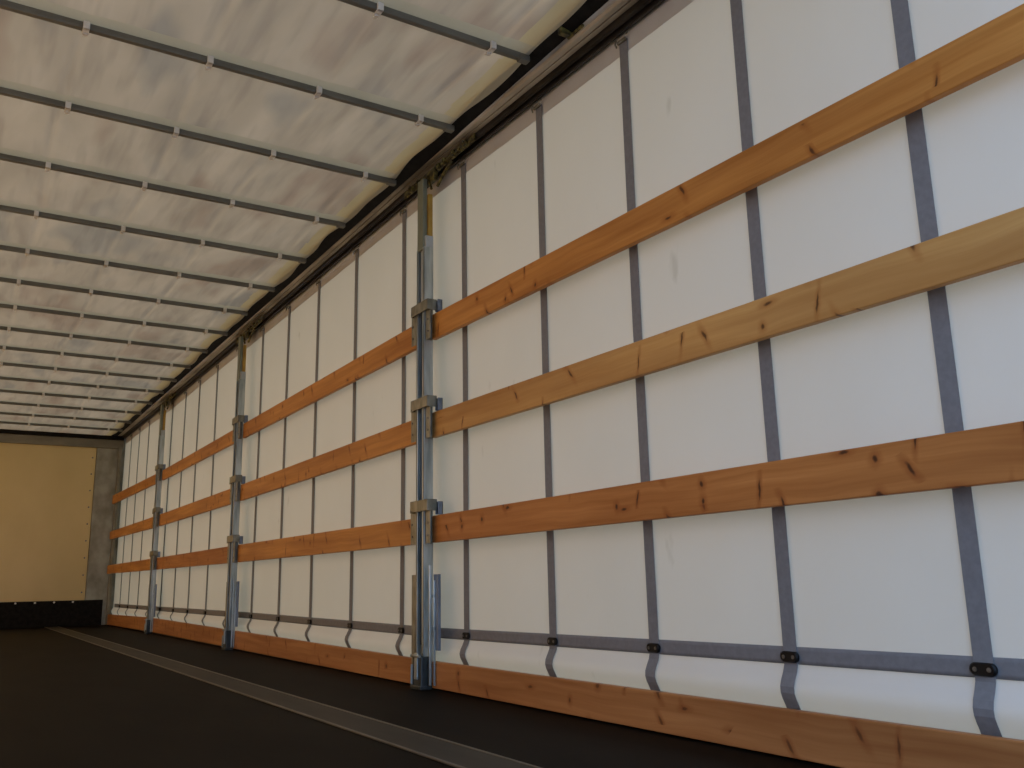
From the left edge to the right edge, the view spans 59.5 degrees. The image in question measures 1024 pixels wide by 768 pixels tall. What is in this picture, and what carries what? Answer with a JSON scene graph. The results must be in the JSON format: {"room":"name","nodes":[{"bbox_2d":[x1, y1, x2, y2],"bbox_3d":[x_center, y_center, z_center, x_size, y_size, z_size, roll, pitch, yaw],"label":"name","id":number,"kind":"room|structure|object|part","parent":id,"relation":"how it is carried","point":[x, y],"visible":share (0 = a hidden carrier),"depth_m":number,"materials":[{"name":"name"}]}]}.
{"room":"truck trailer interior","nodes":[
{"label":"truck trailer interior","id":0,"kind":"room"},
{"bbox_2d":[0,429,125,625],"bbox_3d":[-6.721,1.895,12.211,2.630,2.780,0.150,7,-15,-31],"label":"wall","id":1,"kind":"structure","parent":0,"point":[58,515],"depth_m":12.46,"materials":[{"name":"plywood"},{"name":"bare metal"},{"name":"black rubber"}]},
{"bbox_3d":[-6.886,1.878,12.109,2.180,2.175,0.028,7,-15,-31],"label":"bulkhead panel","id":2,"kind":"part","parent":1,"relation":"part of","materials":[{"name":"beige wood"}]},
{"bbox_2d":[0,600,102,628],"bbox_3d":[-6.740,3.065,11.869,2.410,0.343,0.031,7,-15,-31],"label":"kick plate","id":3,"kind":"object","parent":1,"relation":"attached to","point":[32,614],"visible":1,"depth_m":12.15,"materials":[{"name":"black metal"}]},
{"bbox_3d":[-5.822,2.144,12.717,0.300,2.475,0.045,7,-15,-31],"label":"corner post","id":4,"kind":"part","parent":1,"relation":"part of","materials":[{"name":"metal"}]},
{"bbox_2d":[0,0,586,435],"bbox_3d":[-3.185,-0.686,6.721,2.385,0.020,13.720,7,-15,-31],"label":"ceiling","id":5,"kind":"structure","parent":0,"point":[337,46],"depth_m":4.49,"materials":[{"name":"white fabric"}]},
{"bbox_2d":[0,421,122,431],"bbox_3d":[-6.382,0.538,11.864,2.288,0.038,0.058,7,-15,-31],"label":"bow","id":6,"kind":"object","parent":5,"relation":"attached to","point":[1,422],"visible":1,"depth_m":12.05,"materials":[{"name":"metal"}]},
{"bbox_2d":[0,412,130,423],"bbox_3d":[-6.014,0.401,11.276,2.288,0.038,0.058,7,-15,-31],"label":"bow","id":7,"kind":"object","parent":5,"relation":"attached to","point":[2,413],"visible":1,"depth_m":11.45,"materials":[{"name":"metal"}]},
{"bbox_2d":[0,401,141,414],"bbox_3d":[-5.629,0.261,10.672,2.288,0.038,0.058,7,-15,-31],"label":"bow","id":8,"kind":"object","parent":5,"relation":"attached to","point":[1,402],"visible":1,"depth_m":10.83,"materials":[{"name":"metal"}]},
{"bbox_2d":[0,389,151,404],"bbox_3d":[-5.253,0.121,10.069,2.288,0.038,0.058,7,-15,-31],"label":"bow","id":9,"kind":"object","parent":5,"relation":"attached to","point":[1,390],"visible":1,"depth_m":10.22,"materials":[{"name":"metal"}]},
{"bbox_2d":[0,376,163,393],"bbox_3d":[-4.891,-0.013,9.495,2.288,0.038,0.058,7,-15,-31],"label":"bow","id":10,"kind":"object","parent":5,"relation":"attached to","point":[1,378],"visible":1,"depth_m":9.64,"materials":[{"name":"metal"}]},
{"bbox_2d":[0,362,176,381],"bbox_3d":[-4.535,-0.145,8.926,2.288,0.038,0.058,7,-15,-31],"label":"bow","id":11,"kind":"object","parent":5,"relation":"attached to","point":[55,369],"visible":1,"depth_m":9.05,"materials":[{"name":"metal"}]},
{"bbox_2d":[0,346,190,368],"bbox_3d":[-4.185,-0.276,8.358,2.288,0.038,0.058,7,-15,-31],"label":"bow","id":12,"kind":"object","parent":5,"relation":"attached to","point":[3,348],"visible":1,"depth_m":8.48,"materials":[{"name":"metal"}]},
{"bbox_2d":[0,326,207,352],"bbox_3d":[-3.816,-0.411,7.777,2.288,0.038,0.058,7,-15,-31],"label":"bow","id":13,"kind":"object","parent":5,"relation":"attached to","point":[128,342],"visible":1,"depth_m":7.89,"materials":[{"name":"metal"}]},
{"bbox_2d":[0,303,227,335],"bbox_3d":[-3.450,-0.543,7.209,2.288,0.038,0.058,7,-15,-31],"label":"bow","id":14,"kind":"object","parent":5,"relation":"attached to","point":[14,307],"visible":1,"depth_m":7.30,"materials":[{"name":"metal"}]},
{"bbox_2d":[0,277,247,315],"bbox_3d":[-3.107,-0.676,6.637,2.288,0.038,0.058,7,-15,-31],"label":"bow","id":15,"kind":"object","parent":5,"relation":"attached to","point":[17,282],"visible":1,"depth_m":6.72,"materials":[{"name":"metal"}]},
{"bbox_2d":[0,245,274,291],"bbox_3d":[-2.737,-0.808,6.067,2.288,0.038,0.058,7,-15,-31],"label":"bow","id":16,"kind":"object","parent":5,"relation":"attached to","point":[26,251],"visible":1,"depth_m":6.14,"materials":[{"name":"metal"}]},
{"bbox_2d":[0,205,305,263],"bbox_3d":[-2.372,-0.943,5.489,2.288,0.038,0.058,7,-15,-31],"label":"bow","id":17,"kind":"object","parent":5,"relation":"attached to","point":[35,213],"visible":1,"depth_m":5.54,"materials":[{"name":"metal"}]},
{"bbox_2d":[0,153,344,228],"bbox_3d":[-1.999,-1.079,4.901,2.288,0.038,0.058,7,-15,-31],"label":"bow","id":18,"kind":"object","parent":5,"relation":"attached to","point":[47,166],"visible":1,"depth_m":4.94,"materials":[{"name":"metal"}]},
{"bbox_2d":[0,87,395,185],"bbox_3d":[-1.613,-1.212,4.331,2.288,0.038,0.058,7,-15,-31],"label":"bow","id":19,"kind":"object","parent":5,"relation":"attached to","point":[67,106],"visible":1,"depth_m":4.34,"materials":[{"name":"metal"}]},
{"bbox_2d":[0,0,453,132],"bbox_3d":[-1.259,-1.345,3.759,2.288,0.038,0.058,7,-15,-31],"label":"bow","id":20,"kind":"object","parent":5,"relation":"attached to","point":[209,61],"visible":1,"depth_m":3.75,"materials":[{"name":"metal"}]},
{"bbox_2d":[338,0,529,64],"bbox_3d":[-0.904,-1.476,3.193,2.288,0.038,0.058,7,-15,-31],"label":"bow","id":21,"kind":"object","parent":5,"relation":"attached to","point":[378,9],"visible":1,"depth_m":3.56,"materials":[{"name":"metal"}]},
{"bbox_2d":[0,625,839,767],"bbox_3d":[-3.087,1.995,6.239,2.630,0.120,13.850,7,-15,-31],"label":"floor","id":22,"kind":"structure","parent":0,"point":[66,701],"depth_m":3.32,"materials":[{"name":"black wood"}]},
{"bbox_2d":[107,614,146,630],"bbox_3d":[-4.810,2.970,11.209,0.026,0.162,3.100,7,-15,-31],"label":"board","id":23,"kind":"object","parent":22,"relation":"on","point":[133,622],"visible":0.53,"depth_m":11.15,"materials":[{"name":"brown wood"}]},
{"bbox_2d":[144,392,175,633],"bbox_3d":[-3.967,1.444,10.047,0.095,2.621,0.800,7,-16,-31],"label":"post","id":24,"kind":"object","parent":22,"relation":"on","point":[157,510],"visible":0.95,"depth_m":10.07,"materials":[{"name":"metal"}]},
{"bbox_2d":[107,559,149,573],"bbox_3d":[-4.845,2.317,11.339,0.026,0.127,3.101,7,-15,-32],"label":"plank","id":25,"kind":"object","parent":24,"relation":"attached to","point":[142,565],"visible":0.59,"depth_m":11.22,"materials":[{"name":"orange wood"}]},
{"bbox_2d":[110,517,152,538],"bbox_3d":[-4.854,1.851,11.441,0.026,0.130,3.101,7,-15,-32],"label":"plank","id":26,"kind":"object","parent":24,"relation":"attached to","point":[146,524],"visible":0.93,"depth_m":11.30,"materials":[{"name":"orange wood"}]},
{"bbox_2d":[112,474,155,503],"bbox_3d":[-4.864,1.361,11.549,0.026,0.122,3.101,7,-15,-32],"label":"plank","id":27,"kind":"object","parent":24,"relation":"attached to","point":[150,481],"visible":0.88,"depth_m":11.48,"materials":[{"name":"orange wood"}]},
{"bbox_3d":[-3.947,2.439,9.841,0.023,0.550,0.051,7,-16,-31],"label":"lock rod","id":28,"kind":"part","parent":24,"relation":"part of","materials":[{"name":"metal"}]},
{"bbox_3d":[-3.918,2.378,9.839,0.014,0.350,0.048,7,-16,-31],"label":"guard plate","id":29,"kind":"part","parent":24,"relation":"part of","materials":[{"name":"grey metal"}]},
{"bbox_2d":[156,547,227,569],"bbox_3d":[-3.106,1.698,8.654,0.026,0.139,3.163,7,-15,-31],"label":"plank","id":30,"kind":"object","parent":24,"relation":"attached to","point":[217,555],"visible":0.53,"depth_m":8.44,"materials":[{"name":"red wood"}]},
{"bbox_2d":[159,489,230,525],"bbox_3d":[-3.115,1.224,8.758,0.026,0.136,3.163,7,-15,-31],"label":"plank","id":31,"kind":"object","parent":24,"relation":"attached to","point":[221,499],"visible":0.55,"depth_m":8.57,"materials":[{"name":"orange wood"}]},
{"bbox_2d":[153,618,223,645],"bbox_3d":[-3.093,2.341,8.512,0.026,0.156,3.163,7,-15,-31],"label":"board","id":32,"kind":"object","parent":22,"relation":"on","point":[206,634],"visible":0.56,"depth_m":8.36,"materials":[{"name":"brown wood"}]},
{"bbox_2d":[221,316,262,649],"bbox_3d":[-2.229,0.805,7.319,0.095,2.631,0.800,7,-15,-31],"label":"post","id":33,"kind":"object","parent":22,"relation":"on","point":[232,586],"visible":0.95,"depth_m":7.34,"materials":[{"name":"metal"}]},
{"bbox_2d":[162,430,233,479],"bbox_3d":[-3.125,0.725,8.867,0.026,0.130,3.163,7,-15,-31],"label":"plank","id":34,"kind":"object","parent":33,"relation":"attached to","point":[225,441],"visible":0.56,"depth_m":8.67,"materials":[{"name":"orange wood"}]},
{"bbox_3d":[-2.285,2.014,7.107,0.015,0.145,0.097,7,-15,-31],"label":"lock lever","id":35,"kind":"part","parent":33,"relation":"part of","materials":[{"name":"metal"}]},
{"bbox_3d":[-2.289,1.863,7.225,0.036,0.524,0.052,7,-15,-31],"label":"guard plate","id":36,"kind":"part","parent":33,"relation":"part of","materials":[{"name":"metal"}]},
{"bbox_3d":[-2.212,1.806,7.116,0.023,0.550,0.051,7,-15,-31],"label":"lock rod","id":37,"kind":"part","parent":33,"relation":"part of","materials":[{"name":"metal"}]},
{"bbox_3d":[-2.183,1.745,7.114,0.014,0.350,0.048,7,-15,-31],"label":"guard plate","id":38,"kind":"part","parent":33,"relation":"part of","materials":[{"name":"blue metal"}]},
{"bbox_2d":[237,519,410,561],"bbox_3d":[-1.325,1.049,5.858,0.026,0.140,3.338,7,-15,-31],"label":"plank","id":39,"kind":"object","parent":33,"relation":"attached to","point":[397,533],"visible":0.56,"depth_m":5.47,"materials":[{"name":"orange wood"}]},
{"bbox_2d":[240,421,415,500],"bbox_3d":[-1.335,0.562,5.965,0.026,0.148,3.338,7,-15,-31],"label":"plank","id":40,"kind":"object","parent":33,"relation":"attached to","point":[396,438],"visible":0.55,"depth_m":5.57,"materials":[{"name":"orange wood"}]},
{"bbox_2d":[243,327,416,437],"bbox_3d":[-1.345,0.060,6.075,0.026,0.142,3.338,7,-15,-31],"label":"plank","id":41,"kind":"object","parent":33,"relation":"attached to","point":[399,346],"visible":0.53,"depth_m":5.66,"materials":[{"name":"orange wood"}]},
{"bbox_2d":[112,625,399,681],"bbox_3d":[-1.988,2.022,6.811,0.022,0.030,13.650,7,-15,-31],"label":"rail","id":42,"kind":"object","parent":22,"relation":"on","point":[112,625],"visible":0.11,"depth_m":7.95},
{"bbox_2d":[45,626,541,767],"bbox_3d":[-2.622,1.969,6.456,0.172,0.006,13.670,7,-15,-31],"label":"floor strip","id":43,"kind":"object","parent":22,"relation":"on","point":[457,755],"visible":1,"depth_m":3.32,"materials":[{"name":"metal"}]},
{"bbox_2d":[234,631,410,682],"bbox_3d":[-1.312,1.705,5.714,0.026,0.141,3.338,7,-15,-31],"label":"board","id":44,"kind":"object","parent":22,"relation":"on","point":[376,664],"visible":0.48,"depth_m":5.32,"materials":[{"name":"brown wood"}]},
{"bbox_2d":[404,133,474,689],"bbox_3d":[-0.394,0.131,4.437,0.095,2.643,0.800,7,-15,-31],"label":"post","id":45,"kind":"object","parent":22,"relation":"on","point":[426,591],"visible":1,"depth_m":4.45,"materials":[{"name":"metal"}]},
{"bbox_3d":[-0.461,1.195,4.354,0.036,0.524,0.052,7,-15,-31],"label":"guard plate","id":46,"kind":"part","parent":45,"relation":"part of","materials":[{"name":"metal"}]},
{"bbox_3d":[-0.458,1.347,4.238,0.015,0.145,0.097,7,-15,-31],"label":"lock lever","id":47,"kind":"part","parent":45,"relation":"part of","materials":[{"name":"metal"}]},
{"bbox_3d":[-0.383,1.140,4.244,0.023,0.550,0.051,7,-15,-31],"label":"lock rod","id":48,"kind":"part","parent":45,"relation":"part of","materials":[{"name":"metal"}]},
{"bbox_3d":[-0.354,1.079,4.242,0.014,0.350,0.048,7,-15,-31],"label":"guard plate","id":49,"kind":"part","parent":45,"relation":"part of","materials":[{"name":"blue metal"}]},
{"bbox_2d":[432,421,1023,542],"bbox_3d":[0.584,0.353,2.859,0.026,0.138,3.653,7,-15,-31],"label":"plank","id":50,"kind":"object","parent":45,"relation":"attached to","point":[989,455],"visible":1,"depth_m":2.55,"materials":[{"name":"red wood"}]},
{"bbox_2d":[432,3,1023,339],"bbox_3d":[0.565,-0.614,3.072,0.026,0.186,3.653,7,-15,-31],"label":"plank","id":51,"kind":"object","parent":45,"relation":"attached to","point":[996,45],"visible":1,"depth_m":2.68,"materials":[{"name":"orange wood"}]},
{"bbox_2d":[432,207,1023,437],"bbox_3d":[0.575,-0.134,2.966,0.026,0.148,3.653,7,-15,-31],"label":"plank","id":52,"kind":"object","parent":45,"relation":"attached to","point":[996,243],"visible":1,"depth_m":2.62,"materials":[{"name":"brown wood"}]},
{"bbox_2d":[432,661,1023,767],"bbox_3d":[0.597,1.014,2.714,0.026,0.128,3.653,7,-15,-31],"label":"board","id":53,"kind":"object","parent":22,"relation":"on","point":[840,741],"visible":0.96,"depth_m":2.56,"materials":[{"name":"brown wood"}]},
{"bbox_2d":[111,0,1023,739],"bbox_3d":[-2.030,0.741,7.179,0.028,2.682,13.810,7,-15,-31],"label":"wall","id":54,"kind":"structure","parent":0,"point":[879,573],"depth_m":3.08,"materials":[{"name":"white fabric"}]},
{"bbox_2d":[113,0,608,435],"bbox_3d":[-2.188,-0.599,7.353,0.114,0.088,13.750,7,-15,-31],"label":"trim","id":55,"kind":"structure","parent":54,"relation":"attached to","point":[589,7],"depth_m":4.72,"materials":[{"name":"black metal"}]},
{"bbox_2d":[118,0,664,438],"bbox_3d":[-2.075,-0.555,7.385,0.235,0.260,13.700,7,-15,-31],"label":"rail","id":56,"kind":"object","parent":54,"relation":"attached to","point":[615,17],"depth_m":4.33,"materials":[{"name":"grey metal"}]},
{"bbox_2d":[117,435,131,614],"bbox_3d":[-5.355,1.957,12.384,0.027,2.560,0.079,7,-15,-31],"label":"strap","id":57,"kind":"object","parent":56,"relation":"hanging from","point":[130,435],"visible":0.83,"depth_m":12.39,"materials":[{"name":"grey fabric"}]},
{"bbox_2d":[125,427,140,615],"bbox_3d":[-5.012,1.834,11.846,0.027,2.554,0.079,7,-15,-31],"label":"strap","id":58,"kind":"object","parent":56,"relation":"hanging from","point":[140,427],"visible":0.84,"depth_m":11.86,"materials":[{"name":"grey fabric"}]},
{"bbox_2d":[134,421,149,615],"bbox_3d":[-4.659,1.708,11.291,0.027,2.548,0.079,7,-15,-31],"label":"strap","id":59,"kind":"object","parent":56,"relation":"hanging from","point":[148,421],"visible":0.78,"depth_m":11.31,"materials":[{"name":"grey fabric"}]},
{"bbox_2d":[157,403,173,618],"bbox_3d":[-3.924,1.447,10.140,0.028,2.537,0.079,7,-15,-31],"label":"strap","id":60,"kind":"object","parent":56,"relation":"hanging from","point":[171,403],"visible":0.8,"depth_m":10.16,"materials":[{"name":"grey fabric"}]},
{"bbox_2d":[170,390,186,620],"bbox_3d":[-3.566,1.315,9.577,0.027,2.539,0.079,7,-15,-31],"label":"strap","id":61,"kind":"object","parent":56,"relation":"hanging from","point":[172,610],"visible":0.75,"depth_m":9.60,"materials":[{"name":"grey fabric"}]},
{"bbox_2d":[184,378,200,622],"bbox_3d":[-3.220,1.187,9.030,0.026,2.541,0.079,7,-15,-31],"label":"strap","id":62,"kind":"object","parent":56,"relation":"hanging from","point":[200,378],"visible":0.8,"depth_m":9.04,"materials":[{"name":"grey fabric"}]},
{"bbox_2d":[202,363,218,625],"bbox_3d":[-2.840,1.047,8.434,0.027,2.544,0.079,7,-15,-31],"label":"strap","id":63,"kind":"object","parent":56,"relation":"hanging from","point":[217,366],"visible":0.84,"depth_m":8.45,"materials":[{"name":"grey fabric"}]},
{"bbox_2d":[222,348,237,626],"bbox_3d":[-2.454,0.906,7.831,0.030,2.546,0.079,7,-15,-31],"label":"strap","id":64,"kind":"object","parent":56,"relation":"hanging from","point":[237,348],"visible":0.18,"depth_m":7.68,"materials":[{"name":"grey fabric"}]},
{"bbox_2d":[247,326,263,632],"bbox_3d":[-2.068,0.764,7.225,0.030,2.548,0.079,7,-15,-31],"label":"strap","id":65,"kind":"object","parent":56,"relation":"hanging from","point":[261,329],"visible":0.82,"depth_m":7.24,"materials":[{"name":"grey fabric"}]},
{"bbox_2d":[273,304,290,636],"bbox_3d":[-1.708,0.632,6.660,0.029,2.550,0.079,7,-15,-31],"label":"strap","id":66,"kind":"object","parent":56,"relation":"hanging from","point":[287,307],"visible":0.81,"depth_m":6.67,"materials":[{"name":"grey fabric"}]},
{"bbox_2d":[305,278,320,641],"bbox_3d":[-1.356,0.501,6.105,0.026,2.553,0.079,7,-15,-31],"label":"strap","id":67,"kind":"object","parent":56,"relation":"hanging from","point":[309,621],"visible":0.84,"depth_m":6.10,"materials":[{"name":"grey fabric"}]},
{"bbox_2d":[345,246,358,647],"bbox_3d":[-0.986,0.365,5.524,0.027,2.555,0.079,7,-15,-31],"label":"strap","id":68,"kind":"object","parent":56,"relation":"hanging from","point":[349,625],"visible":0.81,"depth_m":5.53,"materials":[{"name":"grey fabric"}]},
{"bbox_2d":[395,206,406,655],"bbox_3d":[-0.610,0.227,4.935,0.029,2.558,0.079,7,-15,-31],"label":"strap","id":69,"kind":"object","parent":56,"relation":"hanging from","point":[403,411],"visible":0.84,"depth_m":4.93,"materials":[{"name":"grey fabric"}]},
{"bbox_2d":[457,158,469,664],"bbox_3d":[-0.238,0.094,4.352,0.030,2.553,0.079,7,-15,-31],"label":"strap","id":70,"kind":"object","parent":56,"relation":"hanging from","point":[466,634],"visible":0.84,"depth_m":4.34,"materials":[{"name":"grey fabric"}]},
{"bbox_2d":[531,99,557,676],"bbox_3d":[0.133,-0.033,3.767,0.030,2.535,0.079,7,-15,-31],"label":"strap","id":71,"kind":"object","parent":56,"relation":"hanging from","point":[552,640],"visible":0.85,"depth_m":3.74,"materials":[{"name":"grey fabric"}]},
{"bbox_3d":[0.242,-1.438,3.596,0.070,0.056,0.105,7,-15,-31],"label":"guide bracket","id":72,"kind":"part","parent":56,"relation":"part of","materials":[{"name":"beige metal"}]},
{"bbox_2d":[614,32,660,690],"bbox_3d":[0.452,-0.142,3.263,0.027,2.520,0.079,7,-15,-31],"label":"strap","id":73,"kind":"object","parent":56,"relation":"hanging from","point":[653,646],"visible":0.81,"depth_m":3.23,"materials":[{"name":"grey fabric"}]},
{"bbox_2d":[730,0,800,709],"bbox_3d":[0.763,-0.248,2.773,0.026,2.505,0.079,7,-15,-31],"label":"strap","id":74,"kind":"object","parent":56,"relation":"hanging from","point":[789,655],"visible":0.81,"depth_m":2.72,"materials":[{"name":"grey fabric"}]},
{"bbox_2d":[890,0,1001,736],"bbox_3d":[1.066,-0.352,2.296,0.027,2.491,0.079,7,-15,-31],"label":"strap","id":75,"kind":"object","parent":56,"relation":"hanging from","point":[984,669],"visible":0.73,"depth_m":2.21,"materials":[{"name":"grey fabric"}]},
{"bbox_2d":[114,604,1023,680],"bbox_3d":[-1.966,1.784,6.893,0.002,0.078,13.630,7,-15,-31],"label":"strap","id":76,"kind":"object","parent":54,"relation":"attached to","point":[936,664],"visible":0.9,"depth_m":2.79,"materials":[{"name":"grey fabric"}]}
]}

